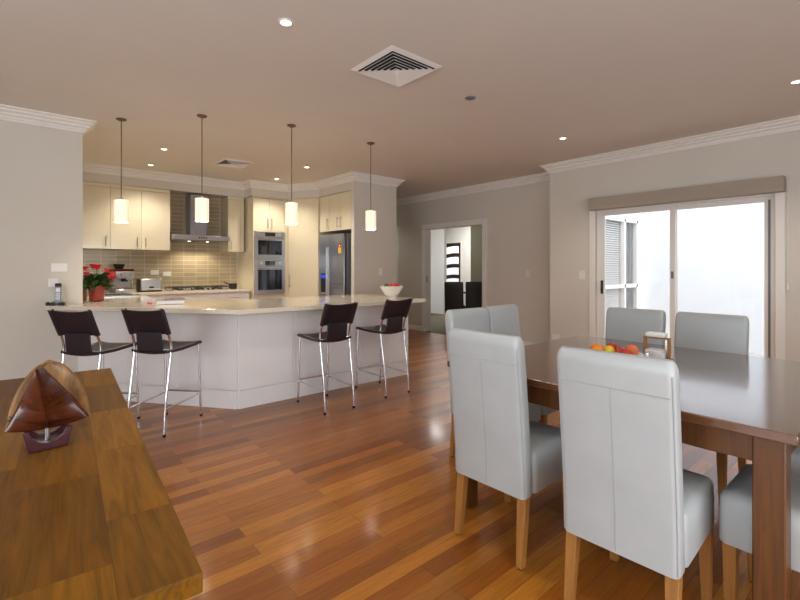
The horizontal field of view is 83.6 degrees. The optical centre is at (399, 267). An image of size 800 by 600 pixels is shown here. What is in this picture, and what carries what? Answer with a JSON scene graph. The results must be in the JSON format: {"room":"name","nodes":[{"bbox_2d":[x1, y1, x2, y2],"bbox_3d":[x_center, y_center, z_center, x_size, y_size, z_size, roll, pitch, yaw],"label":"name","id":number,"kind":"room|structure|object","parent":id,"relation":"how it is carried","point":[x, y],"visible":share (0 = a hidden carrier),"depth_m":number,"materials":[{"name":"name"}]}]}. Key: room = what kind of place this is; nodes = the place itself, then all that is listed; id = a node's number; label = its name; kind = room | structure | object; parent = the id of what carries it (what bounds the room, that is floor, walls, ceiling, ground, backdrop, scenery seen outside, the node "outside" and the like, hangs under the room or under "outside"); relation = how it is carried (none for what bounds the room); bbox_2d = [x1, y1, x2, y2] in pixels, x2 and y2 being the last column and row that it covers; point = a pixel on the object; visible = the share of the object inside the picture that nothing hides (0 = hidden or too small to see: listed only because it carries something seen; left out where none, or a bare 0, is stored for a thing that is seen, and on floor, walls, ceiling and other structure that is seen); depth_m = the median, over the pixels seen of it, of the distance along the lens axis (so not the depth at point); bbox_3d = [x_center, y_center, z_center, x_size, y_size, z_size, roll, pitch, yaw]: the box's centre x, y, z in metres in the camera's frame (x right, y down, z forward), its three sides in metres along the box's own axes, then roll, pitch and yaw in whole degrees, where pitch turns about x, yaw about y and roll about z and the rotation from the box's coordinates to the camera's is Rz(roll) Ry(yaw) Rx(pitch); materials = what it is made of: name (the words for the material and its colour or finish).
{"room":"dining room","nodes":[
{"label":"dining room","id":0,"kind":"room"},
{"bbox_2d":[0,120,82,379],"bbox_3d":[-5.220,-0.090,4.229,3.400,2.700,2.500,0,0,-41],"label":"wall","id":1,"kind":"structure","parent":0,"point":[41,168],"depth_m":4.16,"materials":[{"name":"paint"}]},
{"bbox_2d":[48,278,57,286],"bbox_3d":[-3.285,0.140,4.234,0.075,0.080,0.013,0,0,-41],"label":"power outlet","id":2,"kind":"object","parent":1,"relation":"attached to","point":[51,282],"visible":0.89,"depth_m":4.23,"materials":[{"name":"white plastic"}]},
{"bbox_2d":[51,263,66,271],"bbox_3d":[-3.251,-0.005,4.263,0.125,0.080,0.013,0,0,-41],"label":"light switch","id":3,"kind":"object","parent":1,"relation":"attached to","point":[55,267],"visible":1,"depth_m":4.26,"materials":[{"name":"white plastic"}]},
{"bbox_2d":[83,172,350,291],"bbox_3d":[-2.641,-0.090,6.751,4.600,2.700,2.320,0,0,-41],"label":"wall","id":4,"kind":"structure","parent":0,"point":[174,187],"depth_m":7.16,"materials":[{"name":"paint"}]},
{"bbox_2d":[83,181,109,249],"bbox_3d":[-4.568,-0.733,6.174,0.913,0.925,0.391,0,0,-41],"label":"upper cabinet","id":5,"kind":"object","parent":4,"relation":"attached to","point":[96,196],"visible":0.43,"depth_m":6.25,"materials":[{"name":"beige laminate"}]},
{"bbox_2d":[108,184,169,250],"bbox_3d":[-3.926,-0.733,6.726,0.778,0.925,0.391,0,0,-41],"label":"upper cabinet","id":6,"kind":"object","parent":4,"relation":"attached to","point":[148,227],"visible":0.99,"depth_m":6.62,"materials":[{"name":"beige laminate"}]},
{"bbox_2d":[83,194,236,290],"bbox_3d":[-3.964,-0.432,6.955,2.850,1.525,0.004,0,0,-41],"label":"tile backsplash","id":7,"kind":"structure","parent":4,"relation":"attached to","point":[189,263],"depth_m":7.30,"materials":[{"name":"beige tile"}]},
{"bbox_2d":[151,270,158,274],"bbox_3d":[-3.860,0.070,7.033,0.115,0.072,0.013,0,0,-41],"label":"power outlet","id":8,"kind":"object","parent":7,"relation":"attached to","point":[153,272],"visible":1,"depth_m":7.03,"materials":[{"name":"white plastic"}]},
{"bbox_2d":[163,272,170,275],"bbox_3d":[-3.727,0.095,7.147,0.115,0.072,0.013,0,0,-41],"label":"power outlet","id":9,"kind":"object","parent":7,"relation":"attached to","point":[164,273],"visible":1,"depth_m":7.15,"materials":[{"name":"white plastic"}]},
{"bbox_2d":[170,194,229,242],"bbox_3d":[-3.266,-0.802,7.232,0.860,0.756,0.474,0,0,-41],"label":"range hood","id":10,"kind":"object","parent":4,"relation":"attached to","point":[196,231],"visible":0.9,"depth_m":7.17,"materials":[{"name":"metal"}]},
{"bbox_2d":[221,196,243,252],"bbox_3d":[-2.861,-0.733,7.643,0.268,0.925,0.391,0,0,-41],"label":"upper cabinet","id":11,"kind":"object","parent":4,"relation":"attached to","point":[232,208],"visible":1,"depth_m":7.53,"materials":[{"name":"beige laminate"}]},
{"bbox_2d":[320,191,350,235],"bbox_3d":[-0.794,0.033,7.429,0.756,2.455,0.930,0,0,-41],"label":"upper cabinet","id":12,"kind":"object","parent":4,"relation":"attached to","point":[335,210],"visible":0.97,"depth_m":7.21,"materials":[{"name":"beige laminate"}]},
{"bbox_2d":[320,181,395,295],"bbox_3d":[-1.844,-0.090,8.768,0.840,2.700,4.500,0,0,-41],"label":"wall column","id":13,"kind":"structure","parent":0,"point":[371,250],"depth_m":7.02,"materials":[{"name":"paint"}]},
{"bbox_2d":[0,0,799,198],"bbox_3d":[0.163,-1.490,6.405,14.400,0.100,14.900,0,0,-41],"label":"ceiling","id":14,"kind":"structure","parent":0,"point":[603,76],"depth_m":3.40,"materials":[{"name":"paint"}]},
{"bbox_2d":[114,117,128,222],"bbox_3d":[-2.692,-0.940,4.319,0.121,0.998,0.121,0,0,-41],"label":"pendant light","id":15,"kind":"object","parent":14,"relation":"hanging from","point":[121,206],"visible":1,"depth_m":4.28,"materials":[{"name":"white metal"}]},
{"bbox_2d":[195,114,208,221],"bbox_3d":[-1.870,-0.940,4.221,0.121,0.998,0.121,0,0,-41],"label":"pendant light","id":16,"kind":"object","parent":14,"relation":"hanging from","point":[201,204],"visible":1,"depth_m":4.18,"materials":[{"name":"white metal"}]},
{"bbox_2d":[213,158,253,168],"bbox_3d":[-2.276,-1.426,6.128,0.420,0.027,0.420,0,0,-41],"label":"ceiling vent","id":17,"kind":"object","parent":14,"relation":"in","point":[233,163],"visible":1,"depth_m":6.08,"materials":[{"name":"white metal"}]},
{"bbox_2d":[278,18,293,26],"bbox_3d":[-0.668,-1.436,2.617,0.092,0.007,0.092,0,0,-41],"label":"recessed light","id":18,"kind":"object","parent":14,"relation":"in","point":[285,22],"visible":1,"depth_m":2.62,"materials":[{"name":"white paint"}]},
{"bbox_2d":[285,124,297,224],"bbox_3d":[-1.093,-0.940,4.507,0.121,0.998,0.121,0,0,-41],"label":"pendant light","id":19,"kind":"object","parent":14,"relation":"hanging from","point":[291,208],"visible":1,"depth_m":4.46,"materials":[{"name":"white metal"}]},
{"bbox_2d":[365,142,375,229],"bbox_3d":[-0.336,-0.940,5.145,0.121,0.998,0.121,0,0,-41],"label":"pendant light","id":20,"kind":"object","parent":14,"relation":"hanging from","point":[370,215],"visible":1,"depth_m":5.10,"materials":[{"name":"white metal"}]},
{"bbox_2d":[350,45,442,86],"bbox_3d":[-0.028,-1.426,3.214,0.470,0.027,0.470,0,0,-41],"label":"ceiling vent","id":21,"kind":"object","parent":14,"relation":"in","point":[393,65],"visible":1,"depth_m":3.19,"materials":[{"name":"white metal"}]},
{"bbox_2d":[465,96,475,100],"bbox_3d":[0.597,-1.436,3.784,0.092,0.007,0.092,0,0,-41],"label":"recessed light","id":22,"kind":"object","parent":14,"relation":"in","point":[469,98],"visible":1,"depth_m":3.78,"materials":[{"name":"silver metal"}]},
{"bbox_2d":[789,79,799,83],"bbox_3d":[3.060,-1.436,3.450,0.092,0.007,0.092,0,0,-41],"label":"recessed light","id":23,"kind":"object","parent":14,"relation":"in","point":[797,81],"visible":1,"depth_m":3.45,"materials":[{"name":"white paint"}]},
{"bbox_2d":[426,313,445,334],"bbox_3d":[1.572,1.308,11.706,5.350,0.104,8.700,0,0,-41],"label":"floor","id":24,"kind":"structure","parent":0,"point":[437,320],"depth_m":10.03,"materials":[{"name":"beige tile"}]},
{"bbox_2d":[444,282,464,329],"bbox_3d":[1.145,0.766,9.266,0.380,0.977,0.513,0,0,14],"label":"dining chair","id":25,"kind":"object","parent":24,"relation":"on","point":[454,297],"visible":0.59,"depth_m":9.04,"materials":[{"name":"brown leather"}]},
{"bbox_2d":[465,282,481,307],"bbox_3d":[1.544,0.766,9.207,0.380,0.977,0.513,0,0,9],"label":"dining chair","id":26,"kind":"object","parent":24,"relation":"on","point":[473,290],"visible":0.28,"depth_m":8.98,"materials":[{"name":"brown leather"}]},
{"bbox_2d":[431,228,446,313],"bbox_3d":[-0.007,-0.090,13.580,0.100,2.700,3.800,0,0,-41],"label":"wall","id":27,"kind":"structure","parent":0,"point":[438,236],"depth_m":12.27,"materials":[{"name":"white paint"}]},
{"bbox_2d":[447,226,470,304],"bbox_3d":[2.474,-0.090,13.471,0.120,2.700,7.200,0,0,-41],"label":"wall","id":28,"kind":"structure","parent":0,"point":[463,234],"depth_m":13.92,"materials":[{"name":"white paint"}]},
{"bbox_2d":[447,241,461,281],"bbox_3d":[1.680,0.210,14.371,0.150,2.100,0.910,0,0,-41],"label":"door","id":29,"kind":"structure","parent":28,"relation":"in","point":[456,243],"depth_m":14.17,"materials":[{"name":"white paint"}]},
{"bbox_2d":[126,329,799,599],"bbox_3d":[2.492,1.320,4.847,15.900,0.120,16.100,0,0,-41],"label":"floor","id":30,"kind":"structure","parent":0,"point":[287,499],"depth_m":2.34,"materials":[{"name":"brown wood"}]},
{"bbox_2d":[47,309,139,418],"bbox_3d":[-2.369,0.780,3.494,0.338,0.962,0.552,0,0,6],"label":"bar stool","id":31,"kind":"object","parent":30,"relation":"on","point":[78,328],"visible":0.73,"depth_m":3.31,"materials":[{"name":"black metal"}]},
{"bbox_2d":[0,368,202,599],"bbox_3d":[-1.264,0.885,1.247,0.900,0.750,1.916,0,0,-37],"label":"table","id":32,"kind":"object","parent":30,"relation":"on","point":[93,516],"visible":0.91,"depth_m":0.91,"materials":[{"name":"brown wood"}]},
{"bbox_2d":[4,360,89,452],"bbox_3d":[-1.030,0.389,1.314,0.175,0.240,0.175,0,0,22],"label":"sculpture","id":33,"kind":"object","parent":32,"relation":"on","point":[51,395],"visible":1,"depth_m":1.28,"materials":[{"name":"brown wood"}]},
{"bbox_2d":[145,294,176,297],"bbox_3d":[-3.743,0.827,6.729,0.578,0.866,0.616,0,0,-41],"label":"base cabinet","id":34,"kind":"object","parent":30,"relation":"on","point":[165,295],"visible":0.03,"depth_m":6.58,"materials":[{"name":"laminate"}]},
{"bbox_2d":[121,308,202,437],"bbox_3d":[-1.880,0.780,3.564,0.338,0.962,0.552,0,0,6],"label":"bar stool","id":35,"kind":"object","parent":30,"relation":"on","point":[148,327],"visible":0.96,"depth_m":3.38,"materials":[{"name":"black leather"}]},
{"bbox_2d":[177,293,217,298],"bbox_3d":[-3.296,0.827,7.113,0.598,0.866,0.616,0,0,-41],"label":"base cabinet","id":36,"kind":"object","parent":30,"relation":"on","point":[194,295],"visible":0.09,"depth_m":6.93,"materials":[{"name":"laminate"}]},
{"bbox_2d":[218,292,248,298],"bbox_3d":[-2.875,0.827,7.475,0.508,0.866,0.616,0,0,-41],"label":"base cabinet","id":37,"kind":"object","parent":30,"relation":"on","point":[224,295],"visible":0.23,"depth_m":7.26,"materials":[{"name":"laminate"}]},
{"bbox_2d":[78,305,407,408],"bbox_3d":[-2.297,0.826,5.098,4.732,0.867,2.080,0,0,5],"label":"breakfast bar","id":38,"kind":"object","parent":30,"relation":"on","point":[248,360],"visible":0.52,"depth_m":4.19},
{"bbox_2d":[45,288,424,314],"bbox_3d":[-2.375,0.370,5.563,3.446,0.040,4.173,0,0,-41],"label":"benchtop","id":39,"kind":"object","parent":38,"relation":"on","point":[138,303],"visible":0.66,"depth_m":4.29,"materials":[{"name":"beige stone"}]},
{"bbox_2d":[45,283,65,305],"bbox_3d":[-3.214,0.246,4.175,0.148,0.206,0.105,0,0,-29],"label":"cordless phone","id":40,"kind":"object","parent":39,"relation":"on","point":[58,286],"visible":1,"depth_m":4.18,"materials":[{"name":"silver plastic"}]},
{"bbox_2d":[83,283,86,300],"bbox_3d":[-3.410,0.254,4.821,0.063,0.190,0.060,0,0,1],"label":"pump bottle","id":41,"kind":"object","parent":39,"relation":"on","point":[84,291],"visible":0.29,"depth_m":4.81,"materials":[{"name":"orange glass"}]},
{"bbox_2d":[83,290,86,300],"bbox_3d":[-3.412,0.284,4.821,0.060,0.130,0.060,0,0,-41],"label":"bottle","id":42,"kind":"object","parent":39,"relation":"on","point":[84,292],"depth_m":4.80,"materials":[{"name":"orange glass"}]},
{"bbox_2d":[83,264,118,301],"bbox_3d":[-3.174,0.153,4.700,0.386,0.392,0.342,0,0,-41],"label":"flowering plant","id":43,"kind":"object","parent":39,"relation":"on","point":[96,293],"visible":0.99,"depth_m":4.64,"materials":[{"name":"green plant"}]},
{"bbox_2d":[87,293,139,296],"bbox_3d":[-3.677,0.343,5.701,0.480,0.014,0.840,0,0,-41],"label":"sink","id":44,"kind":"object","parent":39,"relation":"in","point":[106,294],"visible":0.69,"depth_m":5.62,"materials":[{"name":"metal"}]},
{"bbox_2d":[109,264,133,292],"bbox_3d":[-4.002,0.144,6.450,0.380,0.410,0.240,0,0,41],"label":"coffee machine","id":45,"kind":"object","parent":39,"relation":"on","point":[123,284],"visible":0.95,"depth_m":6.41,"materials":[{"name":"metal"}]},
{"bbox_2d":[136,278,161,291],"bbox_3d":[-3.748,0.251,6.691,0.317,0.196,0.177,0,0,-41],"label":"toaster","id":46,"kind":"object","parent":39,"relation":"on","point":[142,284],"visible":1,"depth_m":6.62,"materials":[{"name":"metal"}]},
{"bbox_2d":[156,299,184,304],"bbox_3d":[-2.246,0.330,4.375,0.246,0.039,0.178,0,0,-28],"label":"magazine","id":47,"kind":"object","parent":39,"relation":"on","point":[158,301],"visible":0.89,"depth_m":4.29,"materials":[{"name":"white paper"}]},
{"bbox_2d":[163,297,184,299],"bbox_3d":[-2.231,0.301,4.411,0.174,0.017,0.167,0,0,-33],"label":"magazine","id":48,"kind":"object","parent":47,"relation":"on","point":[164,298],"visible":1,"depth_m":4.37,"materials":[{"name":"white paper"}]},
{"bbox_2d":[165,285,230,290],"bbox_3d":[-3.227,0.319,7.156,0.870,0.062,0.500,0,0,-41],"label":"gas cooktop","id":49,"kind":"object","parent":39,"relation":"on","point":[213,287],"visible":1,"depth_m":7.02,"materials":[{"name":"metal"}]},
{"bbox_2d":[224,282,236,288],"bbox_3d":[-2.836,0.287,7.479,0.212,0.123,0.136,0,0,-11],"label":"saucepan","id":50,"kind":"object","parent":39,"relation":"on","point":[233,285],"visible":0.96,"depth_m":7.44,"materials":[{"name":"black metal"}]},
{"bbox_2d":[380,286,402,297],"bbox_3d":[-0.097,0.279,5.219,0.268,0.140,0.268,0,0,-41],"label":"serving bowl","id":51,"kind":"object","parent":39,"relation":"on","point":[389,291],"visible":0.97,"depth_m":5.13,"materials":[{"name":"white ceramic"}]},
{"bbox_2d":[238,196,284,298],"bbox_3d":[-2.419,0.033,7.831,0.575,2.455,0.676,0,0,-41],"label":"oven tower","id":52,"kind":"object","parent":30,"relation":"on","point":[265,214],"visible":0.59,"depth_m":7.59,"materials":[{"name":"beige laminate"}]},
{"bbox_2d":[254,260,284,294],"bbox_3d":[-2.356,0.154,7.758,0.535,0.574,0.564,0,0,-41],"label":"oven","id":53,"kind":"object","parent":52,"relation":"in","point":[269,275],"visible":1,"depth_m":7.56,"materials":[{"name":"silver metal"}]},
{"bbox_2d":[254,231,284,258],"bbox_3d":[-2.356,-0.383,7.758,0.535,0.459,0.564,0,0,-41],"label":"oven","id":54,"kind":"object","parent":52,"relation":"in","point":[267,245],"visible":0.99,"depth_m":7.56,"materials":[{"name":"silver metal"}]},
{"bbox_2d":[285,197,319,297],"bbox_3d":[-1.684,0.033,7.683,0.682,2.455,0.075,0,0,24],"label":"cupboard","id":55,"kind":"object","parent":30,"relation":"on","point":[302,239],"visible":0.68,"depth_m":7.67,"materials":[{"name":"beige laminate"}]},
{"bbox_2d":[297,301,357,414],"bbox_3d":[-0.670,0.780,4.098,0.338,0.962,0.552,0,0,-40],"label":"bar stool","id":56,"kind":"object","parent":30,"relation":"on","point":[336,318],"visible":1,"depth_m":3.98,"materials":[{"name":"black leather"}]},
{"bbox_2d":[319,233,350,295],"bbox_3d":[-0.857,0.360,7.441,0.796,1.800,0.760,0,0,-41],"label":"fridge","id":57,"kind":"object","parent":30,"relation":"on","point":[334,249],"visible":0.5,"depth_m":7.11,"materials":[{"name":"grey metal"}]},
{"bbox_2d":[355,298,412,397],"bbox_3d":[-0.168,0.780,4.596,0.338,0.962,0.552,0,0,-41],"label":"bar stool","id":58,"kind":"object","parent":30,"relation":"on","point":[394,312],"visible":1,"depth_m":4.49,"materials":[{"name":"black leather"}]},
{"bbox_2d":[445,307,540,456],"bbox_3d":[0.603,0.771,2.942,0.380,0.977,0.513,0,0,-38],"label":"dining chair","id":59,"kind":"object","parent":30,"relation":"on","point":[476,319],"visible":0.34,"depth_m":3.01,"materials":[{"name":"white leather"}]},
{"bbox_2d":[448,328,563,569],"bbox_3d":[0.534,0.771,2.128,0.513,0.977,0.380,0,0,-43],"label":"dining chair","id":60,"kind":"object","parent":30,"relation":"on","point":[498,446],"visible":0.92,"depth_m":1.95,"materials":[{"name":"white leather"}]},
{"bbox_2d":[485,304,557,423],"bbox_3d":[0.919,0.771,3.240,0.380,0.977,0.513,0,0,-43],"label":"dining chair","id":61,"kind":"object","parent":30,"relation":"on","point":[503,319],"visible":0.19,"depth_m":3.34,"materials":[{"name":"white leather"}]},
{"bbox_2d":[447,335,799,599],"bbox_3d":[1.259,0.880,2.333,1.428,0.760,1.425,0,0,-41],"label":"dining table","id":62,"kind":"object","parent":30,"relation":"on","point":[747,407],"visible":0.51,"depth_m":1.57,"materials":[{"name":"brown wood"}]},
{"bbox_2d":[643,335,673,360],"bbox_3d":[1.387,0.435,2.413,0.110,0.128,0.130,0,0,-41],"label":"caddy","id":63,"kind":"object","parent":62,"relation":"on","point":[654,352],"visible":0.7,"depth_m":2.38,"materials":[{"name":"brown wood"}]},
{"bbox_2d":[645,332,667,337],"bbox_3d":[1.385,0.360,2.415,0.060,0.022,0.095,0,0,-41],"label":"dish","id":64,"kind":"object","parent":63,"relation":"on","point":[650,334],"visible":1,"depth_m":2.39,"materials":[{"name":"white ceramic"}]},
{"bbox_3d":[1.128,0.476,2.369,0.310,0.047,0.310,0,0,-41],"label":"fruit bowl","id":65,"kind":"object","parent":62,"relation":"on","visible":0},
{"bbox_2d":[590,344,603,350],"bbox_3d":[1.038,0.430,2.359,0.068,0.063,0.068,0,0,11],"label":"orange","id":66,"kind":"object","parent":65,"relation":"in","point":[594,346],"visible":0.46,"depth_m":2.34,"materials":[{"name":"orange food"}]},
{"bbox_2d":[603,345,614,351],"bbox_3d":[1.106,0.439,2.369,0.062,0.057,0.062,0,0,11],"label":"lemon","id":67,"kind":"object","parent":65,"relation":"in","point":[606,348],"visible":0.52,"depth_m":2.35,"materials":[{"name":"yellow food"}]},
{"bbox_2d":[606,341,616,347],"bbox_3d":[1.158,0.429,2.449,0.056,0.060,0.056,0,0,19],"label":"apple","id":68,"kind":"object","parent":65,"relation":"in","point":[613,345],"visible":0.5,"depth_m":2.43,"materials":[{"name":"red plant"}]},
{"bbox_2d":[614,345,623,352],"bbox_3d":[1.168,0.441,2.381,0.058,0.062,0.058,0,0,11],"label":"apple","id":69,"kind":"object","parent":65,"relation":"in","point":[617,349],"visible":0.41,"depth_m":2.37,"materials":[{"name":"red plant"}]},
{"bbox_2d":[619,347,631,353],"bbox_3d":[1.156,0.437,2.291,0.062,0.066,0.062,0,0,17],"label":"apple","id":70,"kind":"object","parent":65,"relation":"in","point":[626,351],"visible":0.56,"depth_m":2.27,"materials":[{"name":"red plant"}]},
{"bbox_2d":[626,345,638,354],"bbox_3d":[1.218,0.433,2.349,0.066,0.061,0.066,0,0,-31],"label":"peach","id":71,"kind":"object","parent":65,"relation":"in","point":[634,349],"visible":0.66,"depth_m":2.32,"materials":[{"name":"orange food"}]},
{"bbox_2d":[557,346,713,599],"bbox_3d":[0.877,0.771,1.653,0.513,0.977,0.380,0,0,-43],"label":"dining chair","id":72,"kind":"object","parent":30,"relation":"on","point":[628,492],"visible":1,"depth_m":1.49,"materials":[{"name":"white leather"}]},
{"bbox_2d":[605,307,665,344],"bbox_3d":[1.474,0.771,2.976,0.513,0.977,0.380,0,0,-41],"label":"dining chair","id":73,"kind":"object","parent":30,"relation":"on","point":[627,324],"visible":0.27,"depth_m":3.08,"materials":[{"name":"white leather"}]},
{"bbox_2d":[674,311,748,504],"bbox_3d":[1.759,0.771,2.628,0.513,0.977,0.380,0,0,-41],"label":"dining chair","id":74,"kind":"object","parent":30,"relation":"on","point":[726,333],"visible":0.25,"depth_m":2.70,"materials":[{"name":"white leather"}]},
{"bbox_2d":[719,464,799,599],"bbox_3d":[1.437,0.771,1.516,0.380,0.977,0.513,0,0,-41],"label":"dining chair","id":75,"kind":"object","parent":30,"relation":"on","point":[735,506],"visible":0.66,"depth_m":1.55,"materials":[{"name":"white leather"}]},
{"bbox_2d":[791,444,799,475],"bbox_3d":[1.901,0.771,1.869,0.380,0.977,0.513,0,0,-41],"label":"dining chair","id":76,"kind":"object","parent":30,"relation":"on","point":[795,456],"visible":0.09,"depth_m":1.87,"materials":[{"name":"white leather"}]},
{"bbox_2d":[396,181,549,342],"bbox_3d":[0.342,-0.090,9.125,0.120,2.700,6.610,0,0,-41],"label":"wall","id":77,"kind":"structure","parent":0,"point":[518,217],"depth_m":7.38,"materials":[{"name":"paint"}]},
{"bbox_2d":[408,324,421,330],"bbox_3d":[0.232,1.212,9.149,0.014,0.094,0.630,0,0,-41],"label":"baseboard","id":78,"kind":"structure","parent":77,"relation":"attached to","point":[412,327],"depth_m":9.06,"materials":[{"name":"white paint"}]},
{"bbox_2d":[422,218,486,331],"bbox_3d":[1.015,0.203,8.339,0.165,2.115,1.610,0,0,-41],"label":"door frame","id":79,"kind":"structure","parent":77,"relation":"in","point":[426,229],"depth_m":8.84,"materials":[{"name":"white paint"}]},
{"bbox_2d":[526,270,529,277],"bbox_3d":[2.022,0.095,7.068,0.013,0.115,0.075,0,0,-41],"label":"light switch","id":80,"kind":"object","parent":77,"relation":"attached to","point":[527,271],"visible":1,"depth_m":7.06,"materials":[{"name":"white plastic"}]},
{"bbox_2d":[471,225,481,281],"bbox_3d":[3.004,-0.090,9.773,0.100,2.700,3.700,0,0,-41],"label":"wall","id":81,"kind":"structure","parent":0,"point":[476,231],"depth_m":11.00,"materials":[{"name":"green paint"}]},
{"bbox_2d":[550,130,799,360],"bbox_3d":[4.267,-0.090,4.125,0.450,2.700,6.090,0,0,-41],"label":"wall","id":82,"kind":"structure","parent":0,"point":[775,154],"depth_m":5.33,"materials":[{"name":"paint"}]},
{"bbox_2d":[0,104,799,205],"bbox_3d":[-1.145,-1.382,3.914,8.929,0.114,12.569,0,0,-41],"label":"trim","id":83,"kind":"structure","parent":82,"relation":"attached to","point":[7,112],"depth_m":5.96,"materials":[{"name":"white paint"}]},
{"bbox_2d":[523,341,535,345],"bbox_3d":[1.982,1.212,6.770,0.464,0.094,2.020,0,0,-41],"label":"baseboard","id":84,"kind":"structure","parent":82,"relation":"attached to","point":[525,342],"depth_m":7.07,"materials":[{"name":"white paint"}]},
{"bbox_2d":[552,334,559,339],"bbox_3d":[2.163,0.960,6.214,0.013,0.072,0.115,0,0,-41],"label":"power outlet","id":85,"kind":"object","parent":82,"relation":"attached to","point":[554,336],"visible":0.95,"depth_m":6.21,"materials":[{"name":"white plastic"}]},
{"bbox_2d":[579,271,584,279],"bbox_3d":[2.411,0.095,5.926,0.013,0.115,0.075,0,0,-41],"label":"light switch","id":86,"kind":"object","parent":82,"relation":"attached to","point":[581,273],"visible":1,"depth_m":5.92,"materials":[{"name":"white plastic"}]},
{"bbox_2d":[589,192,784,358],"bbox_3d":[3.157,0.210,5.136,0.128,2.100,1.960,0,0,-41],"label":"door","id":87,"kind":"structure","parent":82,"relation":"in","point":[774,203],"depth_m":4.88,"materials":[{"name":"white paint"}]},
{"bbox_2d":[588,175,789,289],"bbox_3d":[3.101,-0.340,5.043,0.118,1.100,1.958,0,0,-41],"label":"roller blind","id":88,"kind":"object","parent":82,"relation":"attached to","point":[775,184],"visible":1,"depth_m":4.82,"materials":[{"name":"beige fabric"}]},
{"label":"outside","id":89,"kind":"structure","parent":0,"visible":0},
{"bbox_2d":[642,203,763,353],"bbox_3d":[7.357,-0.430,4.481,0.200,3.420,9.200,0,0,-41],"label":"wall","id":90,"kind":"structure","parent":89,"point":[721,248],"depth_m":7.13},
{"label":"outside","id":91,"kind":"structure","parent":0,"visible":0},
{"bbox_2d":[612,213,641,308],"bbox_3d":[3.459,-0.430,7.295,2.440,3.420,0.150,0,0,-41],"label":"wall","id":92,"kind":"structure","parent":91,"point":[636,216],"depth_m":7.84,"materials":[{"name":"white paint"}]},
{"bbox_2d":[606,216,637,312],"bbox_3d":[3.549,0.095,7.359,1.420,1.830,0.150,0,0,-41],"label":"window","id":93,"kind":"structure","parent":92,"relation":"in","point":[618,285],"depth_m":7.44,"materials":[{"name":"white paint"}]},
{"bbox_2d":[606,221,619,312],"bbox_3d":[3.354,0.087,7.210,0.830,1.685,0.034,0,0,-41],"label":"blind","id":94,"kind":"object","parent":93,"relation":"attached to","point":[612,268],"depth_m":7.33,"materials":[{"name":"white plastic"}]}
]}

